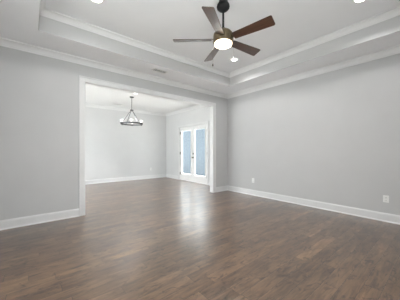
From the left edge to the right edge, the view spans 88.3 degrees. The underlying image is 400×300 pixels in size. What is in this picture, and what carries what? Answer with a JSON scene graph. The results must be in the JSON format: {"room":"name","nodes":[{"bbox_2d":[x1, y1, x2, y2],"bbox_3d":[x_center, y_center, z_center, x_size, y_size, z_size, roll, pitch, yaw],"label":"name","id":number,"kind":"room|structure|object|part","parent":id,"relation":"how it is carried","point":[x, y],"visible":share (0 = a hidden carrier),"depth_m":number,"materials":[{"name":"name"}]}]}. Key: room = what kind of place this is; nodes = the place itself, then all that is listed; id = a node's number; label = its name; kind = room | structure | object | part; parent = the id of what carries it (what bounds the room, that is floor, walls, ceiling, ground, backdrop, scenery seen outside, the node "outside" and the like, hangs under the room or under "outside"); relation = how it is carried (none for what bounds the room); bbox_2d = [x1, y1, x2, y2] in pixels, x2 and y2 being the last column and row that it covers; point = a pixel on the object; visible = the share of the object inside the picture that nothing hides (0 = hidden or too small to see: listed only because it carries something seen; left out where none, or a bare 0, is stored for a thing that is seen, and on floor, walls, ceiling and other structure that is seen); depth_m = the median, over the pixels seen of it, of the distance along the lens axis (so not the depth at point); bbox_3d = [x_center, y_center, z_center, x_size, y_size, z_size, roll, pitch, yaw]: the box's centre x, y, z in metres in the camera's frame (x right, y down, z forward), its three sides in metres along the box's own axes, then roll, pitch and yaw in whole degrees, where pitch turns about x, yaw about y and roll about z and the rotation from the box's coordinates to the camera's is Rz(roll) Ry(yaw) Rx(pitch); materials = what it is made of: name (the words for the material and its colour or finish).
{"room":"empty living room","nodes":[
{"label":"empty living room","id":0,"kind":"room"},
{"bbox_2d":[0,46,227,219],"bbox_3d":[-1.149,-0.450,4.763,5.710,3.300,0.120,0,0,-39],"label":"wall","id":1,"kind":"structure","parent":0,"point":[39,94],"depth_m":3.48,"materials":[{"name":"grey paint"}]},
{"bbox_2d":[79,75,215,215],"bbox_3d":[-0.921,-0.095,4.934,3.470,2.590,0.146,0,0,-39],"label":"door frame","id":2,"kind":"structure","parent":1,"relation":"attached to","point":[82,79],"depth_m":4.26,"materials":[{"name":"white paint"}]},
{"bbox_2d":[85,107,165,179],"bbox_3d":[-3.478,-0.450,8.046,5.140,3.300,0.150,0,0,-39],"label":"wall","id":3,"kind":"structure","parent":0,"point":[113,149],"depth_m":8.23,"materials":[{"name":"grey paint"}]},
{"bbox_2d":[85,174,177,183],"bbox_3d":[-2.199,1.127,6.489,4.840,0.145,3.880,0,0,-39],"label":"baseboard","id":4,"kind":"structure","parent":3,"relation":"attached to","point":[95,181],"depth_m":8.37,"materials":[{"name":"white paint"}]},
{"bbox_2d":[85,103,204,115],"bbox_3d":[-2.199,-1.650,6.489,4.840,0.100,3.880,0,0,-39],"label":"trim","id":5,"kind":"structure","parent":3,"relation":"attached to","point":[86,104],"depth_m":8.24,"materials":[{"name":"white paint"}]},
{"bbox_2d":[85,84,195,113],"bbox_3d":[-2.199,-1.900,6.489,4.840,0.400,3.880,0,0,-39],"label":"ceiling","id":6,"kind":"structure","parent":0,"point":[95,95],"depth_m":7.08,"materials":[{"name":"paint"}]},
{"bbox_2d":[120,96,142,125],"bbox_3d":[-2.146,-1.260,6.481,0.743,0.880,0.701,0,0,-39],"label":"chandelier","id":7,"kind":"object","parent":6,"relation":"hanging from","point":[140,123],"visible":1,"depth_m":6.40,"materials":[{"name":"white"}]},
{"bbox_2d":[166,106,209,180],"bbox_3d":[-0.271,-0.450,8.073,0.150,3.300,3.880,0,0,-39],"label":"wall","id":8,"kind":"structure","parent":0,"point":[202,114],"depth_m":8.85,"materials":[{"name":"grey paint"}]},
{"bbox_2d":[180,124,206,184],"bbox_3d":[-0.257,0.115,8.013,0.206,2.170,1.770,0,0,-39],"label":"door","id":9,"kind":"structure","parent":8,"relation":"in","point":[192,177],"depth_m":7.95,"materials":[{"name":"white wood"}]},
{"bbox_3d":[-0.541,0.050,8.338,0.065,1.790,0.675,0,0,-39],"label":"lite frame","id":10,"kind":"part","parent":9,"relation":"part of","materials":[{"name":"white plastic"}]},
{"bbox_2d":[183,129,204,175],"bbox_3d":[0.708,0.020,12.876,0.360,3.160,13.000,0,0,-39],"label":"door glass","id":11,"kind":"structure","parent":9,"relation":"attached to","point":[200,133],"depth_m":13.76,"materials":[{"name":"blue glass"}]},
{"bbox_3d":[0.007,0.050,7.671,0.065,1.790,0.675,0,0,-39],"label":"lite frame","id":12,"kind":"part","parent":9,"relation":"part of","materials":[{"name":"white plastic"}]},
{"bbox_2d":[178,121,208,184],"bbox_3d":[-0.304,0.072,7.975,0.026,2.255,1.940,0,0,-39],"label":"door frame","id":13,"kind":"structure","parent":8,"relation":"attached to","point":[205,122],"depth_m":7.71,"materials":[{"name":"white paint"}]},
{"bbox_2d":[0,177,399,299],"bbox_3d":[-0.867,1.250,4.380,5.760,0.100,9.130,0,0,-39],"label":"floor","id":14,"kind":"structure","parent":0,"point":[163,238],"depth_m":2.51,"materials":[{"name":"brown wood"}]},
{"bbox_2d":[0,0,399,93],"bbox_3d":[0.340,-1.900,2.816,5.240,0.400,4.780,0,0,-39],"label":"ceiling","id":15,"kind":"structure","parent":0,"point":[156,23],"depth_m":3.23,"materials":[{"name":"paint"}]},
{"bbox_2d":[91,0,103,3],"bbox_3d":[-1.367,-2.005,2.720,0.190,0.010,0.190,0,0,-39],"label":"recessed light","id":16,"kind":"object","parent":15,"relation":"in","point":[93,1],"visible":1,"depth_m":2.76,"materials":[{"name":"white plastic"}]},
{"bbox_2d":[152,68,167,73],"bbox_3d":[-0.851,-1.693,4.361,0.330,0.013,0.150,0,0,-39],"label":"ceiling vent","id":17,"kind":"object","parent":15,"relation":"in","point":[153,69],"visible":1,"depth_m":4.35,"materials":[{"name":"white plastic"}]},
{"bbox_2d":[38,0,399,85],"bbox_3d":[0.351,-1.815,2.815,3.955,0.229,3.485,0,0,-39],"label":"trim","id":18,"kind":"structure","parent":15,"relation":"attached to","point":[47,25],"depth_m":3.62,"materials":[{"name":"white paint"}]},
{"bbox_2d":[40,0,399,77],"bbox_3d":[0.351,-1.965,2.815,3.955,0.090,3.485,0,0,-39],"label":"trim","id":19,"kind":"structure","parent":15,"relation":"attached to","point":[44,11],"depth_m":3.58,"materials":[{"name":"white paint"}]},
{"bbox_2d":[173,0,274,65],"bbox_3d":[0.346,-1.569,2.768,1.283,0.881,1.305,0,0,-39],"label":"ceiling fan","id":20,"kind":"object","parent":15,"relation":"hanging from","point":[222,37],"visible":1,"depth_m":2.66,"materials":[{"name":"brown wood"}]},
{"bbox_3d":[-0.102,-1.490,2.777,0.517,0.007,0.144,0,16,2],"label":"blade","id":21,"kind":"part","parent":20,"relation":"part of","materials":[{"name":"brown wood"}]},
{"bbox_3d":[0.200,-1.490,3.158,0.144,0.007,0.517,-17,5,-15],"label":"blade","id":22,"kind":"part","parent":20,"relation":"part of","materials":[{"name":"brown wood"}]},
{"bbox_3d":[0.167,-1.490,2.372,0.144,0.007,0.517,18,6,20],"label":"blade","id":23,"kind":"part","parent":20,"relation":"part of","materials":[{"name":"brown wood"}]},
{"bbox_3d":[0.311,-1.421,2.760,0.234,0.039,0.234,0,0,-39],"label":"lamp shade","id":24,"kind":"part","parent":20,"relation":"part of","materials":[{"name":"white glass"}]},
{"bbox_3d":[0.655,-1.490,2.989,0.517,0.007,0.144,0,-16,-34],"label":"blade","id":25,"kind":"part","parent":20,"relation":"part of","materials":[{"name":"brown wood"}]},
{"bbox_3d":[0.635,-1.490,2.503,0.517,0.007,0.144,0,-16,38],"label":"blade","id":26,"kind":"part","parent":20,"relation":"part of","materials":[{"name":"brown wood"}]},
{"bbox_2d":[352,0,365,3],"bbox_3d":[2.120,-2.005,2.712,0.190,0.010,0.190,0,0,-39],"label":"recessed light","id":27,"kind":"object","parent":15,"relation":"in","point":[353,1],"visible":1,"depth_m":2.76,"materials":[{"name":"white plastic"}]},
{"bbox_2d":[228,53,399,214],"bbox_3d":[2.536,-0.450,4.522,0.320,3.300,4.930,0,0,-39],"label":"wall","id":28,"kind":"structure","parent":0,"point":[333,137],"depth_m":4.20,"materials":[{"name":"grey paint"}]},
{"bbox_2d":[0,37,399,98],"bbox_3d":[0.340,-1.650,2.816,5.240,0.100,4.780,0,0,-39],"label":"trim","id":29,"kind":"structure","parent":28,"relation":"attached to","point":[4,42],"depth_m":4.04,"materials":[{"name":"white paint"}]},
{"bbox_2d":[0,185,399,229],"bbox_3d":[0.340,1.127,2.816,5.240,0.145,4.780,0,0,-39],"label":"baseboard","id":30,"kind":"structure","parent":28,"relation":"attached to","point":[53,216],"depth_m":3.73,"materials":[{"name":"white paint"}]},
{"bbox_2d":[383,195,388,202],"bbox_3d":[3.161,0.815,3.502,0.010,0.120,0.076,0,0,-39],"label":"wall outlet","id":31,"kind":"object","parent":28,"relation":"attached to","point":[385,197],"visible":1,"depth_m":3.50,"materials":[{"name":"white plastic"}]}
]}

